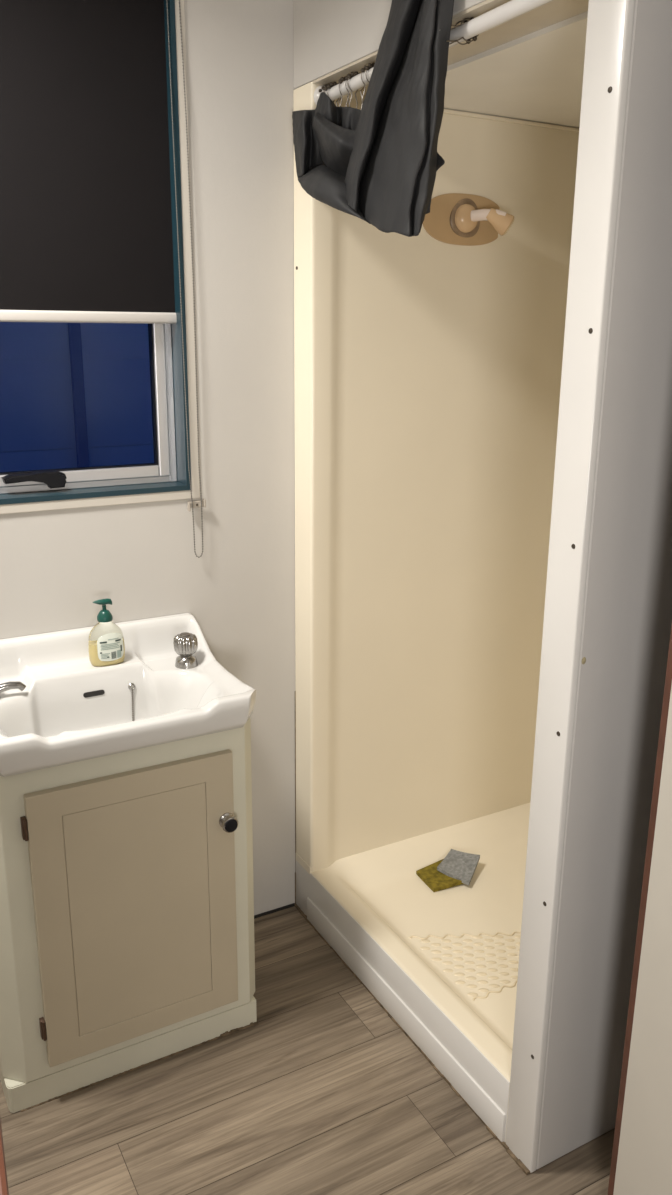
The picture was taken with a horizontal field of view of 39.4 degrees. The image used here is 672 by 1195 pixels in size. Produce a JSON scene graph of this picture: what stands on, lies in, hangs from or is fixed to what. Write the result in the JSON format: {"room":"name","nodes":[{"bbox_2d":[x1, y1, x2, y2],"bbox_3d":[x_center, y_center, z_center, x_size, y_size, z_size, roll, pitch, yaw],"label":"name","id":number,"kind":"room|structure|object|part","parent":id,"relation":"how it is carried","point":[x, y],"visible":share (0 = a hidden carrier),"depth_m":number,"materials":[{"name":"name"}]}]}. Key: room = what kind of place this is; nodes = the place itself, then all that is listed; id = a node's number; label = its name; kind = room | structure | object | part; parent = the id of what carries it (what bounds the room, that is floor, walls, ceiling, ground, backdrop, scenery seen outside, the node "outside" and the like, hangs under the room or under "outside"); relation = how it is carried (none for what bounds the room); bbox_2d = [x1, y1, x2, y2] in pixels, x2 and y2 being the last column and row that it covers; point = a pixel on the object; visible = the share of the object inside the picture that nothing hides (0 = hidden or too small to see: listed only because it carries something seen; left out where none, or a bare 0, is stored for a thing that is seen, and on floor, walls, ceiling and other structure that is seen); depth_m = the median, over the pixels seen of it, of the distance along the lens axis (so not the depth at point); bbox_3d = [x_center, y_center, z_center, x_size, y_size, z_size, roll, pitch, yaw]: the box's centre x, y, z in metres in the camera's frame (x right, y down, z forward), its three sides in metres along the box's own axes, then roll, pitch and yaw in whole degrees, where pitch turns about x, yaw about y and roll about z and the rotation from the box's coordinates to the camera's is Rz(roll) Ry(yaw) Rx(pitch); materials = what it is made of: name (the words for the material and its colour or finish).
{"room":"bathroom","nodes":[
{"label":"bathroom","id":0,"kind":"room"},
{"bbox_2d":[0,0,294,914],"bbox_3d":[-0.398,-0.274,2.111,2.730,2.360,0.100,-8,18,-28],"label":"wall","id":1,"kind":"structure","parent":0,"point":[140,557],"depth_m":2.08,"materials":[{"name":"paint"}]},
{"bbox_2d":[0,0,190,504],"bbox_3d":[-0.797,-0.691,1.750,1.039,1.048,0.101,-8,18,-28],"label":"window","id":2,"kind":"structure","parent":1,"relation":"in","point":[88,410],"depth_m":2.00,"materials":[{"name":"blue glass"}]},
{"bbox_3d":[-0.809,-0.697,1.772,0.935,0.948,0.005,-8,18,-28],"label":"pane","id":3,"kind":"part","parent":2,"relation":"part of","materials":[{"name":"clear glass"}]},
{"bbox_3d":[-0.808,-0.696,1.770,0.985,0.998,0.036,-8,18,-28],"label":"sash","id":4,"kind":"part","parent":2,"relation":"part of","materials":[{"name":"silver metal"}]},
{"bbox_3d":[-0.811,-0.698,1.776,1.017,1.026,0.039,-8,18,-28],"label":"frame","id":5,"kind":"part","parent":2,"relation":"part of","materials":[{"name":"silver metal"}]},
{"bbox_2d":[0,0,202,557],"bbox_3d":[-0.768,-0.604,1.758,1.045,1.188,0.067,-8,18,-28],"label":"roller blind","id":6,"kind":"object","parent":2,"relation":"attached to","point":[86,212],"visible":1,"depth_m":1.85,"materials":[{"name":"fabric"}]},
{"bbox_3d":[-0.316,-0.650,1.977,0.039,1.166,0.015,-8,18,-28],"label":"beaded chain","id":7,"kind":"part","parent":6,"relation":"part of","materials":[{"name":"grey metal"}]},
{"bbox_2d":[0,0,199,514],"bbox_3d":[-0.774,-0.679,1.711,1.081,1.090,0.004,-8,18,-28],"label":"trim","id":8,"kind":"structure","parent":1,"relation":"attached to","point":[189,309],"depth_m":1.98,"materials":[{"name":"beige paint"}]},
{"bbox_2d":[187,499,205,511],"bbox_3d":[-0.314,-0.208,2.108,0.041,0.024,0.019,-8,18,-28],"label":"holder","id":9,"kind":"object","parent":1,"relation":"attached to","point":[196,504],"visible":1,"depth_m":2.10,"materials":[{"name":"beige plastic"}]},
{"bbox_2d":[254,903,294,918],"bbox_3d":[-0.230,0.847,2.473,0.269,0.007,0.004,-8,18,-28],"label":"trim","id":10,"kind":"structure","parent":1,"relation":"attached to","point":[292,904],"depth_m":2.51,"materials":[{"name":"black"}]},
{"bbox_2d":[295,691,295,903],"bbox_3d":[-0.106,0.535,2.455,0.004,0.620,0.003,-8,18,-28],"label":"trim","id":11,"kind":"structure","parent":1,"relation":"attached to","point":[295,691],"depth_m":2.45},
{"bbox_2d":[294,904,529,1174],"bbox_3d":[0.122,0.947,2.137,0.010,0.006,0.960,-8,18,-28],"label":"trim","id":12,"kind":"structure","parent":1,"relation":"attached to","point":[519,1162],"depth_m":1.99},
{"bbox_2d":[0,906,614,1194],"bbox_3d":[-0.022,1.333,0.905,5.877,0.060,3.359,-8,18,-28],"label":"floor","id":13,"kind":"structure","parent":0,"point":[326,1094],"depth_m":1.85,"materials":[{"name":"grey wood"}]},
{"bbox_2d":[0,717,257,1112],"bbox_3d":[-0.481,0.599,2.012,0.546,0.734,0.406,-8,18,-28],"label":"vanity cabinet","id":14,"kind":"object","parent":13,"relation":"on","point":[127,944],"visible":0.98,"depth_m":1.85,"materials":[{"name":"beige paint"}]},
{"bbox_2d":[0,613,255,776],"bbox_3d":[-0.475,0.216,1.910,0.540,0.206,0.396,-8,18,-28],"label":"basin","id":15,"kind":"object","parent":14,"relation":"in","point":[70,709],"visible":0.8,"depth_m":1.96,"materials":[{"name":"white ceramic"}]},
{"bbox_2d":[0,681,25,692],"bbox_3d":[-0.673,0.167,1.870,0.102,0.078,0.053,-8,18,-28],"label":"tap","id":16,"kind":"object","parent":15,"relation":"in","point":[19,685],"visible":1,"depth_m":1.87,"materials":[{"name":"silver metal"}]},
{"bbox_2d":[88,598,124,666],"bbox_3d":[-0.491,0.073,1.998,0.077,0.144,0.047,-8,18,-28],"label":"soap bottle","id":17,"kind":"object","parent":15,"relation":"on","point":[106,646],"visible":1,"depth_m":1.98,"materials":[{"name":"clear plastic"}]},
{"bbox_2d":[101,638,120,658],"bbox_3d":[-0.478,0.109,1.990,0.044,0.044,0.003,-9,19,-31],"label":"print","id":18,"kind":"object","parent":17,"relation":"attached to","point":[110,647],"depth_m":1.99,"materials":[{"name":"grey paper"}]},
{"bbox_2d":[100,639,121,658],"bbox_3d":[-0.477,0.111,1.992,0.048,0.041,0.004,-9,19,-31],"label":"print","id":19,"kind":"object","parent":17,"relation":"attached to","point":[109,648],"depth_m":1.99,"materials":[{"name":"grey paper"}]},
{"bbox_2d":[128,683,134,720],"bbox_3d":[-0.422,0.249,1.995,0.015,0.116,0.085,-7,18,-25],"label":"chain","id":20,"kind":"object","parent":15,"relation":"in","point":[131,686],"visible":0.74,"depth_m":2.01,"materials":[{"name":"silver metal"}]},
{"bbox_3d":[-0.424,0.255,1.991,0.009,0.105,0.077,-6,17,-23],"label":"ball chain","id":21,"kind":"part","parent":20,"relation":"part of","materials":[{"name":"silver metal"}]},
{"bbox_2d":[173,632,197,668],"bbox_3d":[-0.329,0.116,2.056,0.053,0.078,0.053,-8,18,-28],"label":"tap","id":22,"kind":"object","parent":15,"relation":"in","point":[185,643],"visible":1,"depth_m":2.04,"materials":[{"name":"silver metal"}]},
{"bbox_3d":[-0.329,0.103,2.052,0.053,0.046,0.053,-8,18,-28],"label":"ribbed handle","id":23,"kind":"part","parent":22,"relation":"part of","materials":[{"name":"silver metal"}]},
{"bbox_3d":[-0.390,0.617,1.872,0.404,0.590,0.018,-8,18,-28],"label":"door","id":24,"kind":"part","parent":14,"relation":"part of","materials":[{"name":"beige paint"}]},
{"bbox_3d":[-0.217,0.457,1.900,0.035,0.035,0.026,-8,18,-28],"label":"knob","id":25,"kind":"part","parent":14,"relation":"part of","materials":[{"name":"silver metal"}]},
{"bbox_2d":[293,11,587,1141],"bbox_3d":[0.508,-0.073,2.104,0.906,1.988,0.894,-8,18,-28],"label":"shower stall","id":26,"kind":"object","parent":13,"relation":"on","point":[428,370],"visible":0.62,"depth_m":2.31,"materials":[{"name":"beige plastic"}]},
{"bbox_2d":[311,803,529,1141],"bbox_3d":[0.501,0.819,2.322,0.860,0.154,0.822,-8,18,-28],"label":"tray","id":27,"kind":"object","parent":26,"relation":"on","point":[444,964],"depth_m":2.24,"materials":[{"name":"beige plastic"}]},
{"bbox_2d":[416,859,463,891],"bbox_3d":[0.276,0.730,2.462,0.109,0.015,0.110,-8,18,-28],"label":"pad","id":28,"kind":"object","parent":26,"relation":"on","point":[434,879],"visible":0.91,"depth_m":2.44,"materials":[{"name":"yellow fabric"}]},
{"bbox_2d":[437,849,479,884],"bbox_3d":[0.328,0.709,2.480,0.096,0.029,0.110,9,18,28],"label":"pad","id":29,"kind":"object","parent":28,"relation":"on","point":[459,865],"visible":1,"depth_m":2.48,"materials":[{"name":"grey fabric"}]},
{"bbox_2d":[423,193,513,245],"bbox_3d":[0.316,-0.867,2.139,0.218,0.112,0.106,-8,18,-28],"label":"rose","id":30,"kind":"object","parent":26,"relation":"attached to","point":[453,218],"visible":1,"depth_m":2.16,"materials":[{"name":"beige plastic"}]},
{"bbox_3d":[0.351,-0.875,2.150,0.082,0.032,0.027,6,17,19],"label":"arm","id":31,"kind":"part","parent":30,"relation":"part of","materials":[{"name":"beige"}]},
{"bbox_3d":[0.606,-1.024,1.844,0.740,0.014,0.822,-8,18,-28],"label":"ceiling panel","id":32,"kind":"part","parent":26,"relation":"part of","materials":[{"name":"beige plastic"}]},
{"bbox_2d":[293,0,485,88],"bbox_3d":[0.201,-1.161,1.613,0.170,0.370,0.887,-8,18,-28],"label":"wall","id":33,"kind":"structure","parent":0,"point":[329,36],"depth_m":1.83,"materials":[{"name":"paint"}]},
{"bbox_2d":[314,0,552,105],"bbox_3d":[0.164,-0.941,1.604,0.048,0.057,0.802,-8,18,-27],"label":"rail","id":34,"kind":"object","parent":33,"relation":"attached to","point":[512,9],"visible":0.42,"depth_m":1.48,"materials":[{"name":"white metal"}]},
{"bbox_2d":[314,85,324,105],"bbox_3d":[-0.022,-1.034,1.938,0.048,0.048,0.014,-8,18,-28],"label":"socket","id":35,"kind":"object","parent":34,"relation":"attached to","point":[316,94],"depth_m":1.93,"materials":[{"name":"white plastic"}]},
{"bbox_2d":[327,82,340,106],"bbox_3d":[-0.003,-1.007,1.908,0.035,0.076,0.008,-8,18,-27],"label":"curtain ring","id":36,"kind":"object","parent":34,"relation":"hanging from","point":[331,83],"visible":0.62,"depth_m":1.90,"materials":[{"name":"silver metal"}]},
{"bbox_2d":[338,77,349,106],"bbox_3d":[0.017,-0.997,1.872,0.008,0.076,0.035,14,21,39],"label":"curtain ring","id":37,"kind":"object","parent":34,"relation":"hanging from","point":[342,78],"visible":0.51,"depth_m":1.86,"materials":[{"name":"silver metal"}]},
{"bbox_2d":[345,74,357,108],"bbox_3d":[0.031,-0.991,1.848,0.035,0.076,0.008,-14,21,-41],"label":"curtain ring","id":38,"kind":"object","parent":34,"relation":"hanging from","point":[346,77],"visible":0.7,"depth_m":1.84,"materials":[{"name":"silver metal"}]},
{"bbox_2d":[348,71,363,107],"bbox_3d":[0.039,-0.987,1.833,0.035,0.076,0.008,-4,17,-15],"label":"curtain ring","id":39,"kind":"object","parent":34,"relation":"hanging from","point":[356,72],"visible":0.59,"depth_m":1.82,"materials":[{"name":"silver metal"}]},
{"bbox_2d":[361,65,371,104],"bbox_3d":[0.063,-0.975,1.791,0.035,0.076,0.008,-7,18,-26],"label":"curtain ring","id":40,"kind":"object","parent":34,"relation":"hanging from","point":[362,69],"visible":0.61,"depth_m":1.78,"materials":[{"name":"silver metal"}]},
{"bbox_2d":[365,63,374,81],"bbox_3d":[0.070,-0.971,1.777,0.035,0.076,0.008,-9,18,-29],"label":"curtain ring","id":41,"kind":"object","parent":34,"relation":"hanging from","point":[370,65],"visible":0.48,"depth_m":1.76,"materials":[{"name":"silver metal"}]},
{"bbox_2d":[439,17,478,41],"bbox_3d":[0.199,-0.912,1.506,0.076,0.043,0.008,-8,18,-28],"label":"curtain ring","id":42,"kind":"object","parent":34,"relation":"hanging from","point":[474,38],"visible":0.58,"depth_m":1.51,"materials":[{"name":"silver metal"}]},
{"bbox_2d":[449,20,472,44],"bbox_3d":[0.191,-0.916,1.521,0.076,0.043,0.008,-8,18,-28],"label":"curtain ring","id":43,"kind":"object","parent":34,"relation":"hanging from","point":[464,21],"visible":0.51,"depth_m":1.53,"materials":[{"name":"silver metal"}]},
{"bbox_2d":[292,0,453,236],"bbox_3d":[0.042,-0.907,1.733,0.102,0.481,0.563,-6,17,-22],"label":"shower curtain","id":44,"kind":"object","parent":43,"relation":"hanging from","point":[378,163],"visible":1,"depth_m":1.62,"materials":[{"name":"grey fabric"}]},
{"bbox_2d":[292,92,336,176],"bbox_3d":[-0.030,-0.937,1.915,0.079,0.142,0.178,-8,18,-28],"label":"drape","id":45,"kind":"object","parent":44,"relation":"attached to","point":[313,158],"depth_m":1.91,"materials":[{"name":"grey fabric"}]},
{"bbox_2d":[311,112,354,176],"bbox_3d":[-0.012,-0.895,1.850,0.071,0.126,0.220,-8,18,-28],"label":"drape","id":46,"kind":"object","parent":44,"relation":"attached to","point":[332,133],"depth_m":1.82,"materials":[{"name":"grey fabric"}]},
{"bbox_2d":[336,107,360,129],"bbox_3d":[0.026,-0.909,1.823,0.017,0.100,0.108,-8,18,-28],"label":"drape","id":47,"kind":"object","parent":44,"relation":"hanging from","point":[346,117],"depth_m":1.81,"materials":[{"name":"grey fabric"}]},
{"bbox_2d":[345,0,453,236],"bbox_3d":[0.089,-0.878,1.635,0.050,0.482,0.345,-8,18,-28],"label":"drape","id":48,"kind":"object","parent":44,"relation":"hanging from","point":[392,158],"depth_m":1.59,"materials":[{"name":"grey fabric"}]},
{"bbox_2d":[312,0,588,91],"bbox_3d":[0.202,-0.980,1.661,0.165,0.005,0.890,-8,18,-28],"label":"trim","id":49,"kind":"structure","parent":33,"relation":"attached to","point":[555,11],"depth_m":1.56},
{"bbox_2d":[536,0,671,1168],"bbox_3d":[0.775,-0.137,1.666,0.938,2.360,0.068,-8,18,-28],"label":"wall partition","id":50,"kind":"structure","parent":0,"point":[627,615],"depth_m":1.50,"materials":[{"name":"paint"}]},
{"bbox_2d":[506,0,634,1172],"bbox_3d":[0.358,-0.077,1.445,0.017,2.360,0.075,-8,18,-28],"label":"trim","id":51,"kind":"structure","parent":50,"relation":"attached to","point":[609,32],"depth_m":1.43,"materials":[{"name":"white"}]},
{"bbox_3d":[0.506,0.177,0.561,2.530,2.360,0.120,-8,18,-28],"label":"wall","id":52,"kind":"structure","parent":0,"visible":0},
{"bbox_2d":[0,1118,8,1194],"bbox_3d":[-0.099,0.265,0.234,0.044,2.360,0.124,-8,18,-28],"label":"trim","id":53,"kind":"structure","parent":52,"relation":"attached to","point":[4,1190],"depth_m":0.14,"materials":[{"name":"brown wood"}]},
{"bbox_2d":[608,624,671,1194],"bbox_3d":[0.573,0.211,1.022,0.036,2.018,0.731,-3,16,-12],"label":"door","id":54,"kind":"structure","parent":52,"relation":"in","point":[641,1161],"depth_m":1.44,"materials":[{"name":"beige paint"}]}
]}

